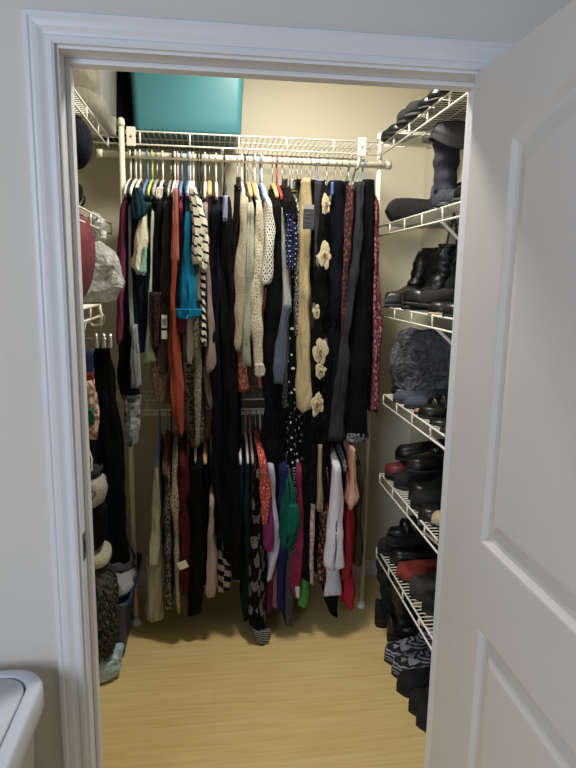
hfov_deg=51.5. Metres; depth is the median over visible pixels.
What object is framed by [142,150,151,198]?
clothes hanger
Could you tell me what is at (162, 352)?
shirt
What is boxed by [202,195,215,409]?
blouse
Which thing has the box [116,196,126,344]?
long sleeved top
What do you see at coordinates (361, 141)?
plate
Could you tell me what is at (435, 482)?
shoe
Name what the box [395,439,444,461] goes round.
shoe
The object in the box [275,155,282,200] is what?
clothes hanger
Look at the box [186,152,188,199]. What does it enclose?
clothes hanger
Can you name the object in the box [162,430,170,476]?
shirt
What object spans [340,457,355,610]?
dress
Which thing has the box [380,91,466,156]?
wire shelf
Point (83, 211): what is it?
wire shelf
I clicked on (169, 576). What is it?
dress
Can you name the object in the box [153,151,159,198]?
clothes hanger
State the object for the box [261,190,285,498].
dress
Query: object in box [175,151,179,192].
clothes hanger
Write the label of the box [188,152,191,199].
clothes hanger
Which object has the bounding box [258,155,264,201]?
clothes hanger
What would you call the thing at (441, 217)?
wire shelf
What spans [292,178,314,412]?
trousers
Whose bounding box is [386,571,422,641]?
boot
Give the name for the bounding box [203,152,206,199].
clothes hanger
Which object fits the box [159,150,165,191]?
clothes hanger
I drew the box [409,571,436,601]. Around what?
shoe
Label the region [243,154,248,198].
clothes hanger
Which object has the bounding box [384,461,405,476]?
shoe
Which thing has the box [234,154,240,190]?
clothes hanger
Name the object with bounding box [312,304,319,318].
print
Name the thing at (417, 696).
trainer
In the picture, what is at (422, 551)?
shoe
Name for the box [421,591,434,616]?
shoe
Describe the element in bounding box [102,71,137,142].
tote bag
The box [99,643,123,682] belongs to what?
plastic bag
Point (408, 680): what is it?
trainer
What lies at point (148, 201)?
cardigan
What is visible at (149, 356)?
tunic
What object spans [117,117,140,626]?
support pole
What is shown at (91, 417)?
scarf
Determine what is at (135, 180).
clothes hanger
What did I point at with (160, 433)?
clothes hanger
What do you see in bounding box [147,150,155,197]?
clothes hanger
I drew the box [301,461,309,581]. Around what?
cardigan
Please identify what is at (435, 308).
shoe
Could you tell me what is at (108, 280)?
plastic bag
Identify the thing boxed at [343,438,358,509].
scarf
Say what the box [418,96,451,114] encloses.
heels
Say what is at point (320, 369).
print
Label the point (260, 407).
clothes hanger
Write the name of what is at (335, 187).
trousers
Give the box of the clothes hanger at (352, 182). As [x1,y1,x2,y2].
[348,159,357,184]
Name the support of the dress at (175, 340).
hanging from the clothes hanger at (177, 184)
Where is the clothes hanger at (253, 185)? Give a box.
[251,155,257,197]
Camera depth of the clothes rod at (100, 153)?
2.49 m
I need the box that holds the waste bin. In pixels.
[0,670,43,767]
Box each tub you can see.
[73,69,115,136]
[115,552,141,656]
[130,72,243,149]
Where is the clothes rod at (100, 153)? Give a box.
[96,149,391,169]
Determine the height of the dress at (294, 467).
0.599 m
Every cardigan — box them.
[145,191,155,325]
[207,196,213,329]
[234,188,247,352]
[250,193,264,376]
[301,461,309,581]
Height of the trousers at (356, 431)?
1.075 m
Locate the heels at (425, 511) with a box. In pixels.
[418,501,440,522]
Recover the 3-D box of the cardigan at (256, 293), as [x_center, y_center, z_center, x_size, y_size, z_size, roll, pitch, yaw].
[-0.141,-0.426,2.546,0.069,0.750,0.444,0,10,-6]
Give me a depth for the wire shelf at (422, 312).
2.05 m
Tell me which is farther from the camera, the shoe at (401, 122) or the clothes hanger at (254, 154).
the clothes hanger at (254, 154)
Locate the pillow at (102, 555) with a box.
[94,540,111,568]
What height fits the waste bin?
0.705 m
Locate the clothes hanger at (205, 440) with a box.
[203,432,207,463]
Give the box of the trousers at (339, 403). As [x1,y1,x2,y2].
[328,181,364,440]
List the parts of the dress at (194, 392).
skirt panel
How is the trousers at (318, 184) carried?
hanging from the clothes hanger
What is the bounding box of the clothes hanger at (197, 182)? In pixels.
[196,152,199,193]
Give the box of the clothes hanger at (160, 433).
[156,408,164,466]
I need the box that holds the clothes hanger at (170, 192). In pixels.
[169,151,173,198]
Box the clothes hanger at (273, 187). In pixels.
[268,156,278,198]
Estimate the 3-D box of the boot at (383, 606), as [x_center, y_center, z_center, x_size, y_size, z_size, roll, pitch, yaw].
[0.522,0.953,2.769,0.253,0.343,0.100,-1,10,-10]
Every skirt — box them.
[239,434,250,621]
[281,437,292,626]
[321,443,339,617]
[340,185,354,342]
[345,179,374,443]
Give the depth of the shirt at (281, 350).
2.40 m
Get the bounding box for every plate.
[126,126,135,145]
[357,137,366,155]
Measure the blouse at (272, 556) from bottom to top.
0.604 m
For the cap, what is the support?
hanging from the wire shelf at (79, 108)
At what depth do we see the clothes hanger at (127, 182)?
2.42 m
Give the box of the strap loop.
[445,212,457,264]
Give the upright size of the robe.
0.786 m
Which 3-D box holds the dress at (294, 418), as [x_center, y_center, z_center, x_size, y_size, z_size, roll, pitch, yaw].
[0.016,-0.132,2.645,0.086,1.376,0.392,0,10,-7]
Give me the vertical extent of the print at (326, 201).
0.081 m
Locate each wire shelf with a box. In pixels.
[74,88,108,146]
[79,206,111,234]
[83,304,100,322]
[92,129,380,196]
[116,385,287,410]
[376,547,432,650]
[379,201,459,239]
[379,473,438,553]
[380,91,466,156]
[381,306,452,343]
[383,394,444,449]
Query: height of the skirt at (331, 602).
0.788 m
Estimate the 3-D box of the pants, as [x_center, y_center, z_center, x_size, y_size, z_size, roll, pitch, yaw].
[-0.715,0.291,2.376,0.146,0.896,0.082,0,10,-7]
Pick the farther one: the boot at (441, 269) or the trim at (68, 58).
the boot at (441, 269)
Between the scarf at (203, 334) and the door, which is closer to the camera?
the door
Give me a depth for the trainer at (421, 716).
2.14 m
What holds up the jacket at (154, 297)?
hanging from the clothes hanger at (157, 180)
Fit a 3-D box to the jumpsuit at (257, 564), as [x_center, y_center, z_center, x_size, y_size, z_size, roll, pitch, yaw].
[-0.156,0.682,2.684,0.096,0.876,0.334,-2,10,-15]
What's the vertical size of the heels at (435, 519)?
0.092 m
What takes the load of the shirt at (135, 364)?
hanging from the clothes hanger at (135, 180)
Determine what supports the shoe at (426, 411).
on the wire shelf at (389, 396)
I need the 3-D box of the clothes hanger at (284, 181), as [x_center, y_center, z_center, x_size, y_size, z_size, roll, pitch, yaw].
[-0.024,-0.886,2.523,0.020,0.148,0.330,0,10,-7]
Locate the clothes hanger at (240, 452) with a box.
[239,449,241,464]
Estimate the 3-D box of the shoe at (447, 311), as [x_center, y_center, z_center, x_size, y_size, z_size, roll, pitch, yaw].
[0.603,-0.239,1.873,0.245,0.058,0.093,0,10,-7]
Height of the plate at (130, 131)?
0.074 m
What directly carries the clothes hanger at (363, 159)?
hanging from the clothes rod at (100, 153)
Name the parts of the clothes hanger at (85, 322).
hanger arm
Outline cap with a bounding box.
[75,114,92,169]
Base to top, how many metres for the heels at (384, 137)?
0.112 m
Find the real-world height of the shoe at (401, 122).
0.081 m
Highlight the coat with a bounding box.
[188,444,204,616]
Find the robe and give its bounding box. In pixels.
[144,436,164,622]
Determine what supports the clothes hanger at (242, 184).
hanging from the clothes rod at (100, 153)
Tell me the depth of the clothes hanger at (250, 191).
2.38 m
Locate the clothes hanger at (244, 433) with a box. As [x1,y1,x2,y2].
[242,407,248,463]
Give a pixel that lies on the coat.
(197, 556)
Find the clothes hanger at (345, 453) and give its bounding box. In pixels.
[341,441,346,462]
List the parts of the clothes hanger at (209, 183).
hanger arm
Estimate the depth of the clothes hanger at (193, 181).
2.45 m
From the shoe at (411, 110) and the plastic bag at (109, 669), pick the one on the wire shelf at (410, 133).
the shoe at (411, 110)
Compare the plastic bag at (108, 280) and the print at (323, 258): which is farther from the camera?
the print at (323, 258)
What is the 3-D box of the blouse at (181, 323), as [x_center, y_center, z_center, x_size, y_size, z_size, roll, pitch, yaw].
[-0.440,-0.505,2.518,0.060,0.578,0.394,0,10,-3]
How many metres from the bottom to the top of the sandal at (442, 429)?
0.080 m
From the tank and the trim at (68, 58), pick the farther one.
the tank
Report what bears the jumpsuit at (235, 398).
hanging from the clothes rod at (100, 153)
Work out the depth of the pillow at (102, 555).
2.27 m
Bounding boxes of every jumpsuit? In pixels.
[226,188,242,579]
[248,434,270,644]
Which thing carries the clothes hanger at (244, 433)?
hanging from the clothes rod at (208, 412)
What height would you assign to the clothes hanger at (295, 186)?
0.148 m
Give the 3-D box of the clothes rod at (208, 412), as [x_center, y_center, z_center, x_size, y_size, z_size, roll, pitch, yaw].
[-0.157,0.127,2.688,1.074,0.028,0.029,0,10,-7]
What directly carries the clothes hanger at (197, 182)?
hanging from the clothes rod at (100, 153)
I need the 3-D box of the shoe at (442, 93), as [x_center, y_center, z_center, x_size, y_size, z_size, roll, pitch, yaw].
[0.583,-0.932,1.823,0.245,0.093,0.093,0,10,-7]
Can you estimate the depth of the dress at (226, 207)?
2.41 m
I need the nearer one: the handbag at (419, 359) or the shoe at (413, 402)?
the shoe at (413, 402)
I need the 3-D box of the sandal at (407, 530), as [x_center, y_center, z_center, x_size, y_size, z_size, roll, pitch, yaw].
[0.541,0.585,2.521,0.245,0.080,0.093,-1,10,-9]
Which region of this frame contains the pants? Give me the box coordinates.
[93,347,129,564]
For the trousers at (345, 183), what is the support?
hanging from the clothes hanger
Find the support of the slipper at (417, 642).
on the floor
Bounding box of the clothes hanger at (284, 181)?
[277,156,287,188]
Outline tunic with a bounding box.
[143,201,155,363]
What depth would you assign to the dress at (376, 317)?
2.47 m
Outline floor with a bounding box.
[100,575,430,767]
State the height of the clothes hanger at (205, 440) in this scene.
0.199 m
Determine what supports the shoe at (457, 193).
on the liner
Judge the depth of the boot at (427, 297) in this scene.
2.06 m
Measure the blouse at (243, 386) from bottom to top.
0.818 m
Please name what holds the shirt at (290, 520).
hanging from the clothes hanger
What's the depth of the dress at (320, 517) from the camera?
2.63 m
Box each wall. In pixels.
[0,0,571,767]
[77,79,428,570]
[406,90,463,543]
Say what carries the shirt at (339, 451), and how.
hanging from the clothes hanger
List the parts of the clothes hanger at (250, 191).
hanger arm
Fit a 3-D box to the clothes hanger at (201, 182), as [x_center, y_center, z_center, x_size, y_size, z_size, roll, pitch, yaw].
[-0.361,-0.857,2.485,0.012,0.207,0.397,0,10,-7]
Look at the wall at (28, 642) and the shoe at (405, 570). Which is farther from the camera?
the shoe at (405, 570)
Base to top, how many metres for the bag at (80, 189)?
0.096 m
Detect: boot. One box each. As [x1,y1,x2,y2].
[374,553,424,627]
[384,251,426,307]
[385,182,461,221]
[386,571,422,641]
[401,247,438,309]
[402,244,455,306]
[419,241,456,307]
[421,248,432,288]
[428,120,465,210]
[432,192,445,209]
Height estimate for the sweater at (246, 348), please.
0.695 m
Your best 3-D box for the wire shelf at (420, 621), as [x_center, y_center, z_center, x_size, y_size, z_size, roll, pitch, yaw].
[0.602,0.967,2.238,0.318,0.338,0.927,0,10,-7]
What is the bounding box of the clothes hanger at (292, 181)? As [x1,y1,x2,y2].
[288,156,295,189]
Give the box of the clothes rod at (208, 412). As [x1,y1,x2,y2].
[140,409,369,415]
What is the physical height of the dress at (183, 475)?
0.665 m
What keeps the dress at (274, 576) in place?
hanging from the clothes hanger
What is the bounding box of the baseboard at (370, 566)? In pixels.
[138,560,376,586]
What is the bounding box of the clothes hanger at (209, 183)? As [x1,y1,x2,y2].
[207,153,211,196]
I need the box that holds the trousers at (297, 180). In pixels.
[296,179,315,287]
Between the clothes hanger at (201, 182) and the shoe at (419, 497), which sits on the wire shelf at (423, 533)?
the shoe at (419, 497)
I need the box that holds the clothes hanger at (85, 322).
[84,322,92,471]
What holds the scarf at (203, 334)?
hanging from the blouse at (200, 238)
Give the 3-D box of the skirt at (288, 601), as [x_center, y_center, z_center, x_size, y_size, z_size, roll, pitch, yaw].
[-0.010,0.663,2.754,0.048,0.822,0.332,0,10,-7]
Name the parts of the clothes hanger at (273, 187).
hanger arm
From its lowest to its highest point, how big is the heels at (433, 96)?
0.132 m
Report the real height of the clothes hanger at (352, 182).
0.148 m
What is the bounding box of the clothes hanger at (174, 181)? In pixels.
[172,151,175,197]
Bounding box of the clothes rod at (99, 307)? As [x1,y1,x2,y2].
[84,305,102,326]
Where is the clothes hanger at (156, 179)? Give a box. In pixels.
[152,179,157,197]
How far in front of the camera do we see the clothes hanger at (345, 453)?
2.61 m
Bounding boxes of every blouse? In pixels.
[87,379,99,439]
[117,189,141,446]
[150,199,172,405]
[175,192,186,334]
[189,186,208,300]
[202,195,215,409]
[205,466,217,597]
[237,352,248,391]
[253,425,270,525]
[259,192,275,287]
[262,432,279,581]
[309,503,315,584]
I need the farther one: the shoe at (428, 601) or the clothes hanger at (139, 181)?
the clothes hanger at (139, 181)
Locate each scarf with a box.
[88,407,94,425]
[200,270,206,346]
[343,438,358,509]
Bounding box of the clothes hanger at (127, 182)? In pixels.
[124,149,131,196]
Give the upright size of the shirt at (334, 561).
0.680 m
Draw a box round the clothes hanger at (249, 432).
[248,410,253,464]
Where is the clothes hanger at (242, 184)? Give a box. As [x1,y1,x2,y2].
[241,154,244,195]
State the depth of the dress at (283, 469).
2.58 m
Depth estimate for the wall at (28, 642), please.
1.28 m
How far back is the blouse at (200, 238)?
2.25 m
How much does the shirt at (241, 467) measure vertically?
0.426 m
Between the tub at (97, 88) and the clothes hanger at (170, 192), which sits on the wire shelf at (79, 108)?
the tub at (97, 88)
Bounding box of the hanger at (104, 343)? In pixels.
[85,314,115,347]
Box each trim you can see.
[21,8,515,767]
[55,45,478,767]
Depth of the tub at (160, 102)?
2.42 m
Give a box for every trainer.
[396,666,430,697]
[408,686,428,715]
[416,702,427,732]
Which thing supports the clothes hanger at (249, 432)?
hanging from the clothes rod at (208, 412)
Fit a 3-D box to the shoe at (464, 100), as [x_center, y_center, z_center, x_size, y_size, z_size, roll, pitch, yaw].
[0.627,-0.877,1.962,0.221,0.148,0.079,0,10,-7]
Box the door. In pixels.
[429,0,575,767]
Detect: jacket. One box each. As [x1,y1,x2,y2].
[149,187,165,353]
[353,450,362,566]
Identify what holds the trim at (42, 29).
attached to the wall at (28, 642)
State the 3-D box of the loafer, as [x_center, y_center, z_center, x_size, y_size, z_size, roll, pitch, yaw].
[0.580,0.292,2.342,0.270,0.081,0.106,-3,11,-23]
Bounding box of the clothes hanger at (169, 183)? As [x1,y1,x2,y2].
[167,151,171,197]
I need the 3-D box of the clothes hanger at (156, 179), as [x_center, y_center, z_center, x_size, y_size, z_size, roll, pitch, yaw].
[-0.540,-0.855,2.462,0.012,0.205,0.397,0,10,-7]
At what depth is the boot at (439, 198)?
1.99 m
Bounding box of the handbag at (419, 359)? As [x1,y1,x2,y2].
[389,327,451,393]
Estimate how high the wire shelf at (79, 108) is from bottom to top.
0.047 m
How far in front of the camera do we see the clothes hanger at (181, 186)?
2.46 m
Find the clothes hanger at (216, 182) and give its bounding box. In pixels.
[215,153,217,200]
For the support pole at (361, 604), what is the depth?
2.82 m
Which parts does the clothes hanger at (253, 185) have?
hanger arm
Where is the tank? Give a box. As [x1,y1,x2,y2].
[130,213,149,274]
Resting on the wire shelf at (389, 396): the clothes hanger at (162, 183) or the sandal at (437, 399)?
the sandal at (437, 399)
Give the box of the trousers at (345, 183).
[343,181,347,210]
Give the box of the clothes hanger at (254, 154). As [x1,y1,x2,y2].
[254,154,258,199]
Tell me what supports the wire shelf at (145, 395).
attached to the wall at (271, 108)
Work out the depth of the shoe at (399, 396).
2.34 m
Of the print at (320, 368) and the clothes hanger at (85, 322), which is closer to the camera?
the clothes hanger at (85, 322)
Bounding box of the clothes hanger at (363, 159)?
[362,159,365,179]
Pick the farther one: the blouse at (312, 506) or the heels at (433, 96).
the blouse at (312, 506)
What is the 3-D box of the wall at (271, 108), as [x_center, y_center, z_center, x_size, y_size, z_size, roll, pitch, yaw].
[-0.214,-0.313,2.978,1.935,2.740,0.100,0,10,-7]
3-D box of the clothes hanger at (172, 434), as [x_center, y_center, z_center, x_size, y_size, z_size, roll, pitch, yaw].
[-0.519,0.209,2.656,0.012,0.207,0.397,0,10,-7]
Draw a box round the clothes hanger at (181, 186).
[179,151,184,198]
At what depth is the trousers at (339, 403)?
2.44 m
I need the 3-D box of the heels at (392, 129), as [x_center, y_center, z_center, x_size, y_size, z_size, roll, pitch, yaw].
[0.513,-1.039,2.363,0.245,0.112,0.093,0,10,-7]
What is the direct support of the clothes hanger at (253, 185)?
hanging from the clothes rod at (100, 153)
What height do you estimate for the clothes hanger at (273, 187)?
0.199 m
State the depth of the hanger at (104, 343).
2.25 m
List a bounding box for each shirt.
[85,349,94,372]
[86,370,94,382]
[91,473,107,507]
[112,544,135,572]
[116,565,137,598]
[128,203,141,388]
[157,201,171,374]
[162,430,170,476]
[175,194,201,318]
[238,437,243,527]
[247,433,254,506]
[273,196,291,384]
[323,444,344,596]
[333,441,346,473]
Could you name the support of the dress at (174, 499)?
hanging from the clothes hanger
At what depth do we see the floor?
2.30 m
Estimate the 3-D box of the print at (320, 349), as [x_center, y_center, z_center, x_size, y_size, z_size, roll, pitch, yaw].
[0.129,-0.126,2.401,0.040,0.061,0.005,0,10,-7]
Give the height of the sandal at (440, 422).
0.080 m
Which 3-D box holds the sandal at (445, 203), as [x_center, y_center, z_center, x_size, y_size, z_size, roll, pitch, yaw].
[0.593,-0.600,1.899,0.245,0.080,0.093,0,10,-7]
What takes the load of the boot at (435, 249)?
on the wire shelf at (422, 312)
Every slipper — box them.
[384,621,432,665]
[391,642,431,678]
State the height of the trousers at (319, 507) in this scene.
0.299 m
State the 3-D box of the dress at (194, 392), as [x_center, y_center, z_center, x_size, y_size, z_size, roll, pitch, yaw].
[-0.399,-0.272,2.557,0.091,1.044,0.411,0,10,-7]
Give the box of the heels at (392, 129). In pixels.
[387,123,429,138]
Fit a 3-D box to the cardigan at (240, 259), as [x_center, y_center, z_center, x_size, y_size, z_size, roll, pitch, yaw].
[-0.202,-0.486,2.537,0.057,0.668,0.425,0,10,-5]
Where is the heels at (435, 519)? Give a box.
[431,510,440,527]
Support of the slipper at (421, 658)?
on the floor
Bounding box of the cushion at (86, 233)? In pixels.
[79,213,94,298]
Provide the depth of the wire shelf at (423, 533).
2.17 m
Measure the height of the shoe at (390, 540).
0.058 m
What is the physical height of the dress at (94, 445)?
0.376 m
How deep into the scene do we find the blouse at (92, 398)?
2.03 m
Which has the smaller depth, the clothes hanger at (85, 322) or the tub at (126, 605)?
the clothes hanger at (85, 322)
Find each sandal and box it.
[388,515,438,536]
[414,394,447,413]
[429,407,446,426]
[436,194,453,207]
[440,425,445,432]
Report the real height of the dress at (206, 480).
0.623 m
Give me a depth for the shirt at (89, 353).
2.07 m
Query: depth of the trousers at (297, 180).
2.41 m
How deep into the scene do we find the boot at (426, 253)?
2.46 m
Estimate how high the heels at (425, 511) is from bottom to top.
0.082 m
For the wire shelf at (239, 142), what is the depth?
2.53 m
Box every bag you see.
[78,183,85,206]
[83,211,124,301]
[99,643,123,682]
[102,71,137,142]
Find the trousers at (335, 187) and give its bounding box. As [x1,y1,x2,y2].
[327,180,344,391]
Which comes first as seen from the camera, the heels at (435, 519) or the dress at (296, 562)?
the heels at (435, 519)
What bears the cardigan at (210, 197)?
hanging from the clothes hanger at (205, 182)
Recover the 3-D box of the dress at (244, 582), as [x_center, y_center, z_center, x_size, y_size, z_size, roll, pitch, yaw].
[-0.199,0.636,2.724,0.054,0.798,0.334,0,10,-7]
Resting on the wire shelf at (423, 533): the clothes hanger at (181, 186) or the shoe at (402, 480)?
the shoe at (402, 480)
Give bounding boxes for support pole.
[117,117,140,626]
[357,132,382,608]
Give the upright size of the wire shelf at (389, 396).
0.338 m
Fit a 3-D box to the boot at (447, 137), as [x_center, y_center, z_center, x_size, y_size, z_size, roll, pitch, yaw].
[0.552,-0.729,2.014,0.145,0.293,0.230,-1,10,-11]
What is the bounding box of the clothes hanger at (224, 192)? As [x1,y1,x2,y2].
[222,153,226,196]
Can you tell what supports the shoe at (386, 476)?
on the wire shelf at (423, 533)
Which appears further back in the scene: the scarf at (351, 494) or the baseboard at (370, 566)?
the baseboard at (370, 566)
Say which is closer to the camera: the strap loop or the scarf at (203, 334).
the strap loop
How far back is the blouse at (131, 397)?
2.40 m
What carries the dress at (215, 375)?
hanging from the clothes rod at (100, 153)
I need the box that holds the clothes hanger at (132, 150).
[126,149,135,196]
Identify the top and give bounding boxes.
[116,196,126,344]
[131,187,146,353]
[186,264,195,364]
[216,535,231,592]
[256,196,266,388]
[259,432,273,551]
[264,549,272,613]
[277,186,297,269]
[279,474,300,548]
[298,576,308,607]
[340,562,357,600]
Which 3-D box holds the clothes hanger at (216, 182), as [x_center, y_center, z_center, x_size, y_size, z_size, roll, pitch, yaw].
[-0.300,-0.857,2.493,0.012,0.207,0.397,0,10,-7]
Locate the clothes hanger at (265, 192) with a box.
[259,155,266,198]
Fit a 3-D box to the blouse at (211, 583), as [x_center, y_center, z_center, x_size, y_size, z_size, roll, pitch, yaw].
[-0.333,0.650,2.663,0.054,0.517,0.275,1,10,-2]
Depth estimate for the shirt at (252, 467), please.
2.59 m
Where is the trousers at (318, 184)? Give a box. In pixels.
[309,181,321,329]
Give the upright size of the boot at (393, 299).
0.233 m
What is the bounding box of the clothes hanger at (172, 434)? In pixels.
[168,408,173,463]
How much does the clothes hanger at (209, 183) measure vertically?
0.199 m
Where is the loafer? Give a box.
[405,449,443,474]
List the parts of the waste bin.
swing lid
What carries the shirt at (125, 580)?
in the tub at (126, 605)
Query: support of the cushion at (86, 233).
on the wire shelf at (85, 306)
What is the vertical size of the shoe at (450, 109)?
0.148 m
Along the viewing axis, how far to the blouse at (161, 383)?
2.43 m
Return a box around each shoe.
[377,537,432,555]
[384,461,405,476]
[384,475,393,480]
[385,532,437,546]
[389,544,437,565]
[393,389,447,403]
[393,471,440,490]
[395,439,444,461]
[396,108,434,129]
[396,559,436,583]
[404,100,465,122]
[404,394,447,409]
[408,454,443,499]
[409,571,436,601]
[410,488,441,510]
[418,404,444,419]
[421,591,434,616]
[428,301,453,314]
[439,90,466,97]
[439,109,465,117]
[442,303,453,317]
[452,100,466,108]
[453,183,461,202]
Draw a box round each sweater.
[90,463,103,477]
[161,191,171,304]
[239,198,254,366]
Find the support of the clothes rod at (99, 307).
attached to the wire shelf at (85, 306)
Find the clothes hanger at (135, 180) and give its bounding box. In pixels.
[129,149,140,196]
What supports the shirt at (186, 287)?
hanging from the clothes hanger at (190, 181)
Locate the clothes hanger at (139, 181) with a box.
[135,149,145,195]
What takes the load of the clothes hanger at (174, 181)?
hanging from the clothes rod at (100, 153)
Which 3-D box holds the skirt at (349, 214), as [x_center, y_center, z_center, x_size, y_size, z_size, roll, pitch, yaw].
[0.223,-0.491,2.594,0.054,0.657,0.418,0,10,-7]
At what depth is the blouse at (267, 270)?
2.31 m
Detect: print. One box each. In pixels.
[310,392,323,416]
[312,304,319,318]
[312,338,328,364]
[316,240,330,268]
[316,345,324,359]
[316,363,326,379]
[317,364,323,377]
[322,193,330,213]
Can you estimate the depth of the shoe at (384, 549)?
2.56 m
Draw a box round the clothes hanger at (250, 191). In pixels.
[246,155,252,197]
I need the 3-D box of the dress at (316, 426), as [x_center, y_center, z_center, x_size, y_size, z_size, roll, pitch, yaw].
[0.090,-0.181,2.609,0.138,1.365,0.453,-2,10,-15]
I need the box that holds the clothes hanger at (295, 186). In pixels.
[288,156,296,190]
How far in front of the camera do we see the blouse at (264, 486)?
2.47 m
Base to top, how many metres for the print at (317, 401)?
0.106 m
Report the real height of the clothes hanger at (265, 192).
0.207 m
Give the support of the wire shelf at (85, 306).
attached to the wall
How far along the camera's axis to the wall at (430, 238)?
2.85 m
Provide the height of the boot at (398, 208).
0.122 m
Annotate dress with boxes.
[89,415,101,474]
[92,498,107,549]
[163,435,174,610]
[168,188,184,437]
[170,431,180,613]
[177,429,189,595]
[182,193,205,448]
[201,437,210,584]
[209,196,223,541]
[220,195,232,564]
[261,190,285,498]
[272,499,277,607]
[276,460,287,610]
[285,192,303,477]
[290,461,303,598]
[291,191,298,336]
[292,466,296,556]
[302,184,332,505]
[313,467,329,582]
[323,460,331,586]
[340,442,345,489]
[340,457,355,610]
[368,195,382,412]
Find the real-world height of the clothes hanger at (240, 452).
0.207 m
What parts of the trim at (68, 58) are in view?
strike plate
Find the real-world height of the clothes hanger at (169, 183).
0.205 m
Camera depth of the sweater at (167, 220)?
2.30 m
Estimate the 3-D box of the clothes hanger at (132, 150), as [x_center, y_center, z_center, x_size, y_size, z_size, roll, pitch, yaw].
[-0.635,-0.855,2.450,0.012,0.207,0.397,0,10,-7]
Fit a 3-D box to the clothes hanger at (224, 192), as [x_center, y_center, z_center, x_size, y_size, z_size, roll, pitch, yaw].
[-0.266,-0.857,2.497,0.012,0.207,0.397,0,10,-7]
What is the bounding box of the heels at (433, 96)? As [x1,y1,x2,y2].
[427,90,463,107]
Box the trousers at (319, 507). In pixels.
[316,444,322,511]
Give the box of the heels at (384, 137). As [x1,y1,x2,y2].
[381,129,432,143]
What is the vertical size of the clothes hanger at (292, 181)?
0.148 m
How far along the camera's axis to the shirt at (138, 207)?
2.33 m
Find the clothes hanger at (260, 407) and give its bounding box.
[259,407,260,433]
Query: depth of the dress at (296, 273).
2.39 m
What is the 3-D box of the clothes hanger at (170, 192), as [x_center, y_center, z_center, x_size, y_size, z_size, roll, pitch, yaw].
[-0.475,-0.856,2.470,0.012,0.207,0.397,0,10,-7]
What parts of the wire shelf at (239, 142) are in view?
rod bracket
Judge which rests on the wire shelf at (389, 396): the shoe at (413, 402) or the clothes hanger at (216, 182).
the shoe at (413, 402)
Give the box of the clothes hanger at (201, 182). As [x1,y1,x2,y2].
[199,152,202,198]
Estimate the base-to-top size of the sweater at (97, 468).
0.053 m
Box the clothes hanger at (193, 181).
[191,152,194,185]

